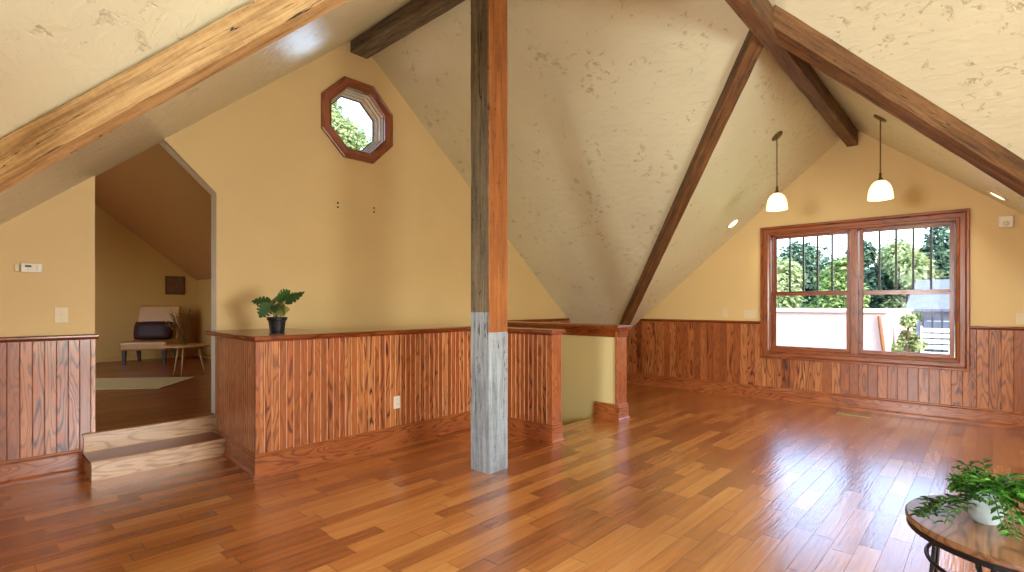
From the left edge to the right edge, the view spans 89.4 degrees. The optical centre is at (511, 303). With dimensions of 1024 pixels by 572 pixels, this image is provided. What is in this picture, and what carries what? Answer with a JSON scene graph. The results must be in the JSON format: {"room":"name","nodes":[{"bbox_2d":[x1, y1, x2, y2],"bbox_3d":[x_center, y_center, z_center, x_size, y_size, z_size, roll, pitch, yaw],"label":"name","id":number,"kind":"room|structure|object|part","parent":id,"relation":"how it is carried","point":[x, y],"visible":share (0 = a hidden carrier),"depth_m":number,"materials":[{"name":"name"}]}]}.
{"room":"attic living room","nodes":[
{"label":"attic living room","id":0,"kind":"room"},
{"bbox_2d":[95,205,210,357],"bbox_3d":[-5.637,-1.147,6.679,6.248,4.394,4.510,0,0,43],"label":"wall","id":1,"kind":"structure","parent":0,"point":[130,274],"depth_m":9.66,"materials":[{"name":"paint"}]},
{"bbox_2d":[95,352,210,362],"bbox_3d":[-5.637,1.010,6.679,6.248,0.080,4.510,0,0,43],"label":"baseboard","id":2,"kind":"structure","parent":1,"relation":"attached to","point":[171,355],"depth_m":9.86,"materials":[{"name":"paint"}]},
{"bbox_2d":[165,276,184,294],"bbox_3d":[-6.633,-0.365,10.177,0.026,0.354,0.324,0,0,43],"label":"wall picture","id":3,"kind":"object","parent":1,"relation":"attached to","point":[173,284],"visible":1,"depth_m":10.16,"materials":[{"name":"brown fabric"}]},
{"bbox_2d":[95,143,210,279],"bbox_3d":[-5.637,-1.912,6.679,6.248,2.864,4.510,0,0,43],"label":"ceiling","id":4,"kind":"structure","parent":0,"point":[149,193],"depth_m":7.92,"materials":[{"name":"beige paint"}]},
{"bbox_2d":[95,356,214,431],"bbox_3d":[-5.582,1.050,6.627,6.400,0.001,4.510,0,0,43],"label":"floor","id":5,"kind":"structure","parent":0,"point":[190,398],"depth_m":5.87,"materials":[{"name":"brown wood"}]},
{"bbox_2d":[95,377,194,389],"bbox_3d":[-5.386,1.044,6.790,1.962,0.011,0.982,0,0,-6],"label":"area rug","id":6,"kind":"object","parent":5,"relation":"on","point":[148,382],"visible":0.64,"depth_m":6.84,"materials":[{"name":"beige fabric"}]},
{"bbox_2d":[119,306,180,364],"bbox_3d":[-6.449,0.540,9.273,0.720,1.020,0.806,0,0,-15],"label":"slipper chair","id":7,"kind":"object","parent":5,"relation":"on","point":[146,313],"visible":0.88,"depth_m":9.46,"materials":[{"name":"beige fabric"}]},
{"bbox_3d":[-6.647,0.920,8.863,0.060,0.260,0.060,0,0,-15],"label":"leg","id":8,"kind":"part","parent":7,"relation":"part of","materials":[{"name":"black wood"}]},
{"bbox_3d":[-6.802,0.920,9.426,0.060,0.260,0.100,0,0,-15],"label":"leg","id":9,"kind":"part","parent":7,"relation":"part of","materials":[{"name":"black wood"}]},
{"bbox_3d":[-6.433,0.725,9.214,0.720,0.150,0.684,0,0,-15],"label":"seat","id":10,"kind":"part","parent":7,"relation":"part of","materials":[{"name":"beige fabric"}]},
{"bbox_2d":[133,321,172,339],"bbox_3d":[-6.512,0.480,9.389,0.620,0.330,0.183,0,0,-15],"label":"throw cushion","id":11,"kind":"object","parent":7,"relation":"on","point":[147,330],"visible":0.97,"depth_m":9.33,"materials":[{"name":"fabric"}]},
{"bbox_3d":[-6.527,0.360,9.556,0.670,0.660,0.220,0,0,-15],"label":"backrest","id":12,"kind":"part","parent":7,"relation":"part of","materials":[{"name":"beige fabric"}]},
{"bbox_3d":[-6.069,0.920,9.022,0.060,0.260,0.060,0,0,-15],"label":"leg","id":13,"kind":"part","parent":7,"relation":"part of","materials":[{"name":"black wood"}]},
{"bbox_2d":[163,343,209,376],"bbox_3d":[-4.809,0.828,7.650,0.584,0.444,0.584,0,0,43],"label":"side table","id":14,"kind":"object","parent":5,"relation":"on","point":[178,346],"visible":0.98,"depth_m":7.55,"materials":[{"name":"brown wood"}]},
{"bbox_3d":[-4.993,0.837,7.693,0.110,0.425,0.031,0,0,10],"label":"leg","id":15,"kind":"part","parent":14,"relation":"part of","materials":[{"name":"brown wood"}]},
{"bbox_2d":[163,309,190,344],"bbox_3d":[-4.938,0.334,7.650,0.350,0.544,0.336,0,0,43],"label":"bud vase","id":16,"kind":"object","parent":14,"relation":"on","point":[172,315],"visible":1,"depth_m":7.63,"materials":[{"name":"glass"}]},
{"bbox_3d":[-4.759,0.837,7.467,0.031,0.425,0.110,0,0,-12],"label":"leg","id":17,"kind":"part","parent":14,"relation":"part of","materials":[{"name":"brown wood"}]},
{"bbox_3d":[-4.678,0.837,7.787,0.032,0.425,0.109,0,0,43],"label":"leg","id":18,"kind":"part","parent":14,"relation":"part of","materials":[{"name":"brown wood"}]},
{"bbox_2d":[0,41,570,461],"bbox_3d":[-1.831,-0.878,6.043,0.190,4.457,9.340,0,0,43],"label":"wall","id":19,"kind":"structure","parent":0,"point":[275,181],"depth_m":5.39,"materials":[{"name":"paint"}]},
{"bbox_2d":[14,263,41,272],"bbox_3d":[-3.688,-0.276,3.943,0.029,0.072,0.156,0,0,43],"label":"thermostat","id":20,"kind":"object","parent":19,"relation":"attached to","point":[24,267],"visible":1,"depth_m":3.94,"materials":[{"name":"white plastic"}]},
{"bbox_2d":[0,448,82,486],"bbox_3d":[-4.212,1.255,3.375,0.034,0.190,2.190,0,0,43],"label":"baseboard","id":21,"kind":"structure","parent":19,"relation":"attached to","point":[21,470],"depth_m":3.99,"materials":[{"name":"brown wood"}]},
{"bbox_3d":[-4.176,0.267,3.409,0.040,0.042,2.289,0,0,43],"label":"chair rail","id":22,"kind":"part","parent":19,"relation":"part of","materials":[{"name":"brown wood"}]},
{"bbox_2d":[54,307,67,322],"bbox_3d":[-3.562,0.087,4.087,0.016,0.125,0.085,0,0,43],"label":"light switch","id":23,"kind":"object","parent":19,"relation":"attached to","point":[60,313],"visible":1,"depth_m":4.08,"materials":[{"name":"plastic"}]},
{"bbox_2d":[321,76,392,163],"bbox_3d":[-1.848,-2.122,6.065,0.236,0.914,0.914,0,0,43],"label":"window","id":24,"kind":"structure","parent":19,"relation":"in","point":[367,96],"depth_m":6.08,"materials":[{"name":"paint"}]},
{"bbox_3d":[0.569,0.267,8.515,0.040,0.042,2.450,0,0,43],"label":"chair rail","id":25,"kind":"part","parent":19,"relation":"part of","materials":[{"name":"brown wood"}]},
{"bbox_2d":[202,326,470,454],"bbox_3d":[-1.580,0.800,5.318,1.247,1.100,2.510,0,0,43],"label":"wall","id":26,"kind":"structure","parent":0,"point":[274,391],"depth_m":4.55,"materials":[{"name":"wood"}]},
{"bbox_2d":[252,289,303,331],"bbox_3d":[-2.095,0.057,4.618,0.465,0.387,0.238,0,0,16],"label":"potted plant","id":27,"kind":"object","parent":26,"relation":"on","point":[276,324],"visible":0.98,"depth_m":4.57,"materials":[{"name":"green plant"}]},
{"bbox_3d":[-2.094,0.183,4.607,0.172,0.134,0.172,0,0,43],"label":"pot","id":28,"kind":"part","parent":27,"relation":"part of","materials":[{"name":"black plastic"}]},
{"bbox_2d":[214,411,470,478],"bbox_3d":[-1.625,1.255,5.253,1.202,0.190,2.357,0,0,43],"label":"baseboard","id":29,"kind":"structure","parent":26,"relation":"attached to","point":[265,464],"depth_m":4.54,"materials":[{"name":"brown wood"}]},
{"bbox_2d":[394,396,399,408],"bbox_3d":[-1.102,0.942,4.956,0.010,0.118,0.072,0,0,43],"label":"wall outlet","id":30,"kind":"object","parent":26,"relation":"attached to","point":[396,398],"visible":1,"depth_m":4.95,"materials":[{"name":"white plastic"}]},
{"bbox_2d":[0,0,1023,328],"bbox_3d":[1.132,-1.112,3.289,8.300,3.970,9.340,0,0,43],"label":"ceiling","id":31,"kind":"structure","parent":0,"point":[611,104],"depth_m":4.88,"materials":[{"name":"paint"}]},
{"bbox_2d":[0,0,348,192],"bbox_3d":[-2.055,-0.716,2.280,5.165,3.045,0.094,0,0,-2],"label":"beam","id":32,"kind":"structure","parent":31,"relation":"attached to","point":[50,138],"depth_m":2.25,"materials":[{"name":"brown wood"}]},
{"bbox_2d":[351,0,464,58],"bbox_3d":[1.201,-2.995,3.246,8.136,0.224,0.224,0,0,43],"label":"ridge beam","id":33,"kind":"structure","parent":31,"relation":"attached to","point":[415,14],"depth_m":5.40,"materials":[{"name":"brown wood"}]},
{"bbox_2d":[619,30,763,324],"bbox_3d":[1.864,-0.741,6.509,0.133,3.062,5.072,0,0,-2],"label":"beam","id":34,"kind":"structure","parent":31,"relation":"attached to","point":[751,48],"depth_m":5.15,"materials":[{"name":"brown wood"}]},
{"bbox_2d":[727,218,738,228],"bbox_3d":[3.099,-1.126,7.249,0.200,0.132,0.156,0,0,-42],"label":"recessed light","id":35,"kind":"object","parent":31,"relation":"in","point":[734,222],"visible":1,"depth_m":7.24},
{"bbox_2d":[766,131,787,210],"bbox_3d":[2.962,-1.489,5.780,0.216,0.868,0.216,0,0,43],"label":"pendant lamp","id":36,"kind":"object","parent":31,"relation":"hanging from","point":[777,201],"visible":1,"depth_m":5.73,"materials":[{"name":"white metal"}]},
{"bbox_3d":[2.962,-1.580,5.780,0.011,0.581,0.011,0,0,-25],"label":"stem","id":37,"kind":"part","parent":36,"relation":"part of","materials":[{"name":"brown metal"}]},
{"bbox_3d":[2.962,-1.148,5.780,0.216,0.186,0.216,0,0,43],"label":"lamp shade","id":38,"kind":"part","parent":36,"relation":"part of","materials":[{"name":"white glass"}]},
{"bbox_2d":[725,0,857,146],"bbox_3d":[1.250,-2.130,3.179,0.125,0.204,9.337,0,0,42],"label":"ridge beam","id":39,"kind":"structure","parent":31,"relation":"attached to","point":[757,15],"depth_m":4.52,"materials":[{"name":"brown wood"}]},
{"bbox_2d":[867,114,893,200],"bbox_3d":[3.658,-1.466,5.133,0.216,0.847,0.216,0,0,43],"label":"pendant lamp","id":40,"kind":"object","parent":31,"relation":"hanging from","point":[880,190],"visible":1,"depth_m":5.09,"materials":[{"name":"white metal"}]},
{"bbox_3d":[3.658,-1.557,5.133,0.011,0.560,0.011,0,0,20],"label":"stem","id":41,"kind":"part","parent":40,"relation":"part of","materials":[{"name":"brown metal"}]},
{"bbox_3d":[3.658,-1.135,5.133,0.216,0.186,0.216,0,0,43],"label":"lamp shade","id":42,"kind":"part","parent":40,"relation":"part of","materials":[{"name":"white glass"}]},
{"bbox_2d":[774,5,1023,196],"bbox_3d":[4.438,-0.714,4.049,5.072,3.072,0.143,0,0,-2],"label":"beam","id":43,"kind":"structure","parent":31,"relation":"attached to","point":[794,35],"depth_m":3.94,"materials":[{"name":"brown wood"}]},
{"bbox_2d":[988,191,1007,201],"bbox_3d":[5.081,-1.129,5.408,0.200,0.132,0.156,0,0,-42],"label":"recessed light","id":44,"kind":"object","parent":31,"relation":"in","point":[990,192],"visible":1,"depth_m":5.39,"materials":[{"name":"white glass"}]},
{"bbox_2d":[0,383,1023,571],"bbox_3d":[1.190,1.350,3.235,8.140,0.001,9.340,0,0,43],"label":"floor","id":45,"kind":"structure","parent":0,"point":[693,481],"depth_m":3.50,"materials":[{"name":"brown wood"}]},
{"bbox_2d":[82,415,225,480],"bbox_3d":[-3.005,1.200,4.413,0.410,0.300,0.985,0,0,43],"label":"entry steps","id":46,"kind":"structure","parent":45,"relation":"on","point":[127,450],"depth_m":4.35,"materials":[{"name":"brown wood"}]},
{"bbox_2d":[471,0,507,473],"bbox_3d":[-0.188,-0.735,4.249,0.221,4.170,0.221,0,0,43],"label":"timber post","id":47,"kind":"object","parent":45,"relation":"on","point":[489,51],"visible":1,"depth_m":4.17,"materials":[{"name":"brown wood"}]},
{"bbox_2d":[836,412,870,417],"bbox_3d":[4.163,1.347,6.301,0.340,0.006,0.120,0,0,43],"label":"floor vent","id":48,"kind":"object","parent":45,"relation":"in","point":[844,413],"visible":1,"depth_m":6.29,"materials":[{"name":"metal"}]},
{"bbox_2d":[905,494,1023,571],"bbox_3d":[1.950,1.101,1.930,0.770,0.501,0.770,0,0,43],"label":"round table","id":49,"kind":"object","parent":45,"relation":"on","point":[970,540],"visible":0.8,"depth_m":1.91,"materials":[{"name":"brown wood"}]},
{"bbox_3d":[1.795,1.119,2.227,0.021,0.464,0.058,0,0,-38],"label":"leg","id":50,"kind":"part","parent":49,"relation":"part of","materials":[{"name":"black metal"}]},
{"bbox_3d":[1.830,1.119,2.243,0.021,0.464,0.058,0,0,-10],"label":"leg","id":51,"kind":"part","parent":49,"relation":"part of","materials":[{"name":"black metal"}]},
{"bbox_2d":[909,458,1023,541],"bbox_3d":[1.815,0.742,2.010,0.514,0.222,0.365,0,0,10],"label":"potted plant","id":52,"kind":"object","parent":49,"relation":"on","point":[985,500],"visible":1,"depth_m":1.98,"materials":[{"name":"green plant"}]},
{"bbox_3d":[1.661,0.791,2.008,0.224,0.088,0.128,0,0,-27],"label":"stem","id":53,"kind":"part","parent":52,"relation":"part of","materials":[{"name":"green plant"}]},
{"bbox_3d":[1.845,0.786,2.015,0.128,0.128,0.128,0,0,43],"label":"pot","id":54,"kind":"part","parent":52,"relation":"part of","materials":[{"name":"white ceramic"}]},
{"bbox_3d":[1.903,0.739,1.993,0.301,0.198,0.342,0,0,-9],"label":"stem","id":55,"kind":"part","parent":52,"relation":"part of","materials":[{"name":"green plant"}]},
{"bbox_3d":[1.637,1.119,1.810,0.058,0.464,0.021,0,0,-10],"label":"leg","id":56,"kind":"part","parent":49,"relation":"part of","materials":[{"name":"black metal"}]},
{"bbox_2d":[507,327,565,425],"bbox_3d":[0.008,0.800,5.436,1.230,1.100,0.215,0,0,43],"label":"wall","id":57,"kind":"structure","parent":0,"point":[533,354],"depth_m":5.13,"materials":[{"name":"wood"}]},
{"bbox_2d":[507,416,563,444],"bbox_3d":[0.046,1.255,5.404,1.110,0.190,0.187,0,0,43],"label":"baseboard","id":58,"kind":"structure","parent":57,"relation":"attached to","point":[536,431],"depth_m":5.11,"materials":[{"name":"brown wood"}]},
{"bbox_3d":[0.429,0.820,5.045,0.020,1.060,0.151,0,0,43],"label":"casing","id":59,"kind":"part","parent":57,"relation":"part of","materials":[{"name":"brown wood"}]},
{"bbox_2d":[507,321,630,416],"bbox_3d":[0.476,0.798,6.772,2.275,1.104,0.280,0,0,43],"label":"wall","id":60,"kind":"structure","parent":0,"point":[593,356],"depth_m":6.23,"materials":[{"name":"paint"}]},
{"bbox_2d":[593,401,629,421],"bbox_3d":[0.486,1.255,6.763,2.244,0.190,0.246,0,0,43],"label":"baseboard","id":61,"kind":"structure","parent":60,"relation":"attached to","point":[607,411],"depth_m":6.03,"materials":[{"name":"brown wood"}]},
{"bbox_3d":[1.271,0.820,6.032,0.030,1.060,0.212,0,0,43],"label":"casing","id":62,"kind":"part","parent":60,"relation":"part of","materials":[{"name":"brown wood"}]},
{"bbox_2d":[561,411,592,425],"bbox_3d":[-0.690,1.625,5.780,1.920,2.650,2.870,0,0,43],"label":"wall","id":63,"kind":"structure","parent":0,"point":[567,418],"depth_m":6.41,"materials":[{"name":"paint"}]},
{"bbox_2d":[627,131,1023,411],"bbox_3d":[4.356,-0.460,6.641,8.140,3.620,0.040,0,0,43],"label":"wall","id":64,"kind":"structure","parent":0,"point":[685,335],"depth_m":6.66,"materials":[{"name":"paint"}]},
{"bbox_3d":[2.612,0.267,8.261,2.580,0.042,0.040,0,0,43],"label":"chair rail","id":65,"kind":"part","parent":64,"relation":"part of","materials":[{"name":"brown wood"}]},
{"bbox_2d":[722,309,727,316],"bbox_3d":[3.189,0.135,7.745,0.080,0.125,0.011,0,0,43],"label":"light switch","id":66,"kind":"object","parent":64,"relation":"attached to","point":[724,311],"visible":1,"depth_m":7.74,"materials":[{"name":"beige plastic"}]},
{"bbox_2d":[744,310,755,317],"bbox_3d":[3.451,0.145,7.501,0.165,0.125,0.011,0,0,43],"label":"light switch","id":67,"kind":"object","parent":64,"relation":"attached to","point":[747,313],"visible":1,"depth_m":7.50,"materials":[{"name":"beige plastic"}]},
{"bbox_2d":[627,372,1023,429],"bbox_3d":[4.504,1.255,6.507,7.740,0.190,0.034,0,0,43],"label":"baseboard","id":68,"kind":"structure","parent":64,"relation":"attached to","point":[974,415],"depth_m":6.67,"materials":[{"name":"brown wood"}]},
{"bbox_2d":[760,208,969,371],"bbox_3d":[4.425,-0.160,6.679,2.240,1.850,0.210,0,0,43],"label":"window","id":69,"kind":"structure","parent":64,"relation":"in","point":[958,358],"depth_m":6.60,"materials":[{"name":"brown wood"}]},
{"bbox_3d":[4.047,0.249,7.025,0.942,0.806,0.032,0,0,43],"label":"sash","id":70,"kind":"part","parent":69,"relation":"part of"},
{"bbox_3d":[4.075,-0.544,7.054,0.942,0.856,0.032,0,0,43],"label":"sash","id":71,"kind":"part","parent":69,"relation":"part of","materials":[{"name":"brown wood"}]},
{"bbox_3d":[4.800,0.249,6.325,0.936,0.806,0.032,0,0,43],"label":"sash","id":72,"kind":"part","parent":69,"relation":"part of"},
{"bbox_3d":[4.827,-0.544,6.355,0.936,0.856,0.032,0,0,43],"label":"sash","id":73,"kind":"part","parent":69,"relation":"part of","materials":[{"name":"clear glass"}]},
{"bbox_3d":[6.264,0.267,4.868,2.930,0.042,0.040,0,0,43],"label":"chair rail","id":74,"kind":"part","parent":64,"relation":"part of","materials":[{"name":"brown wood"}]},
{"bbox_2d":[998,215,1013,227],"bbox_3d":[5.402,-0.900,5.653,0.120,0.130,0.064,0,0,43],"label":"sensor","id":75,"kind":"object","parent":64,"relation":"attached to","point":[1003,221],"visible":1,"depth_m":5.64,"materials":[{"name":"white plastic"}]},
{"bbox_2d":[1016,313,1023,324],"bbox_3d":[5.505,0.160,5.593,0.080,0.125,0.011,0,0,43],"label":"light switch","id":76,"kind":"object","parent":64,"relation":"attached to","point":[1019,316],"visible":1,"depth_m":5.59,"materials":[{"name":"beige plastic"}]},
{"label":"outside","id":77,"kind":"structure","parent":0,"visible":0},
{"bbox_3d":[2.886,4.850,17.795,80.000,0.200,90.000,0,0,43],"label":"lawn","id":78,"kind":"structure","parent":77,"visible":0},
{"bbox_2d":[332,101,371,150],"bbox_3d":[-4.685,-0.384,14.003,2.216,10.278,2.056,0,0,43],"label":"leafy tree","id":79,"kind":"object","parent":78,"relation":"on","point":[349,132],"visible":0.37,"depth_m":13.47,"materials":[{"name":"green plant"}]},
{"bbox_2d":[776,257,805,307],"bbox_3d":[11.361,1.379,22.125,2.660,6.760,3.307,0,0,2],"label":"leafy tree","id":80,"kind":"object","parent":78,"relation":"on","point":[782,266],"visible":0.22,"depth_m":21.40,"materials":[{"name":"green plant"}]},
{"bbox_2d":[777,240,842,307],"bbox_3d":[14.180,0.851,24.088,4.039,7.816,4.028,0,0,-34],"label":"conifer tree","id":81,"kind":"object","parent":78,"relation":"on","point":[796,254],"visible":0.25,"depth_m":23.45,"materials":[{"name":"green plant"}]},
{"bbox_2d":[803,255,870,307],"bbox_3d":[11.557,1.519,18.336,2.430,6.482,2.225,0,0,0],"label":"leafy tree","id":82,"kind":"object","parent":78,"relation":"on","point":[839,273],"visible":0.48,"depth_m":17.83,"materials":[{"name":"green plant"}]},
{"bbox_2d":[776,308,913,350],"bbox_3d":[5.934,2.440,15.614,9.535,4.620,5.145,0,0,43],"label":"neighboring building","id":83,"kind":"structure","parent":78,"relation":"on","point":[798,327],"depth_m":11.39,"materials":[{"name":"white paint"}]},
{"bbox_2d":[844,240,907,308],"bbox_3d":[14.709,1.029,20.765,2.938,7.460,2.566,0,0,16],"label":"leafy tree","id":84,"kind":"object","parent":78,"relation":"on","point":[870,274],"visible":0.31,"depth_m":20.30,"materials":[{"name":"green plant"}]},
{"bbox_2d":[891,313,928,352],"bbox_3d":[8.545,2.471,11.208,0.721,4.583,0.739,0,0,-20],"label":"shrub","id":85,"kind":"object","parent":78,"relation":"on","point":[907,341],"visible":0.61,"depth_m":11.16,"materials":[{"name":"green plant"}]},
{"bbox_2d":[874,238,947,332],"bbox_3d":[15.269,1.120,19.492,2.762,7.278,2.307,0,0,-3],"label":"leafy tree","id":86,"kind":"object","parent":78,"relation":"on","point":[904,257],"visible":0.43,"depth_m":19.24,"materials":[{"name":"green plant"}]},
{"bbox_2d":[905,279,949,321],"bbox_3d":[14.816,2.000,14.217,5.850,5.500,5.800,0,0,43],"label":"house","id":87,"kind":"structure","parent":78,"relation":"on","point":[927,303],"depth_m":14.26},
{"bbox_2d":[916,311,948,351],"bbox_3d":[10.770,2.350,10.708,3.800,4.400,0.130,0,0,43],"label":"fence","id":88,"kind":"object","parent":78,"relation":"on","point":[926,324],"visible":0.1,"depth_m":11.76,"materials":[{"name":"grey wood"}]},
{"bbox_3d":[10.770,0.665,10.708,3.800,0.070,0.050,0,0,43],"label":"rail","id":89,"kind":"part","parent":88,"relation":"part of","materials":[{"name":"grey wood"}]},
{"bbox_2d":[918,226,949,278],"bbox_3d":[16.376,0.742,19.288,2.373,8.034,3.136,0,0,-16],"label":"leafy tree","id":90,"kind":"object","parent":78,"relation":"on","point":[941,253],"visible":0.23,"depth_m":19.11,"materials":[{"name":"green plant"}]},
{"bbox_3d":[10.213,3.100,9.962,4.600,3.300,1.700,0,0,43],"label":"deck","id":91,"kind":"object","parent":78,"relation":"on","visible":0},
{"bbox_2d":[920,326,948,353],"bbox_3d":[9.066,0.960,11.057,0.578,0.987,0.684,0,0,33],"label":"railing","id":92,"kind":"object","parent":91,"relation":"on","point":[922,329],"visible":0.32,"depth_m":10.88,"materials":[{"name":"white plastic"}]},
{"bbox_3d":[8.709,0.960,11.002,0.038,0.987,0.203,0,0,33],"label":"leg","id":93,"kind":"part","parent":92,"relation":"part of","materials":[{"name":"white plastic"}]},
{"bbox_3d":[9.104,1.070,11.116,0.560,0.040,0.520,0,0,33],"label":"seat","id":94,"kind":"part","parent":92,"relation":"part of","materials":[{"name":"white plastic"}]}
]}

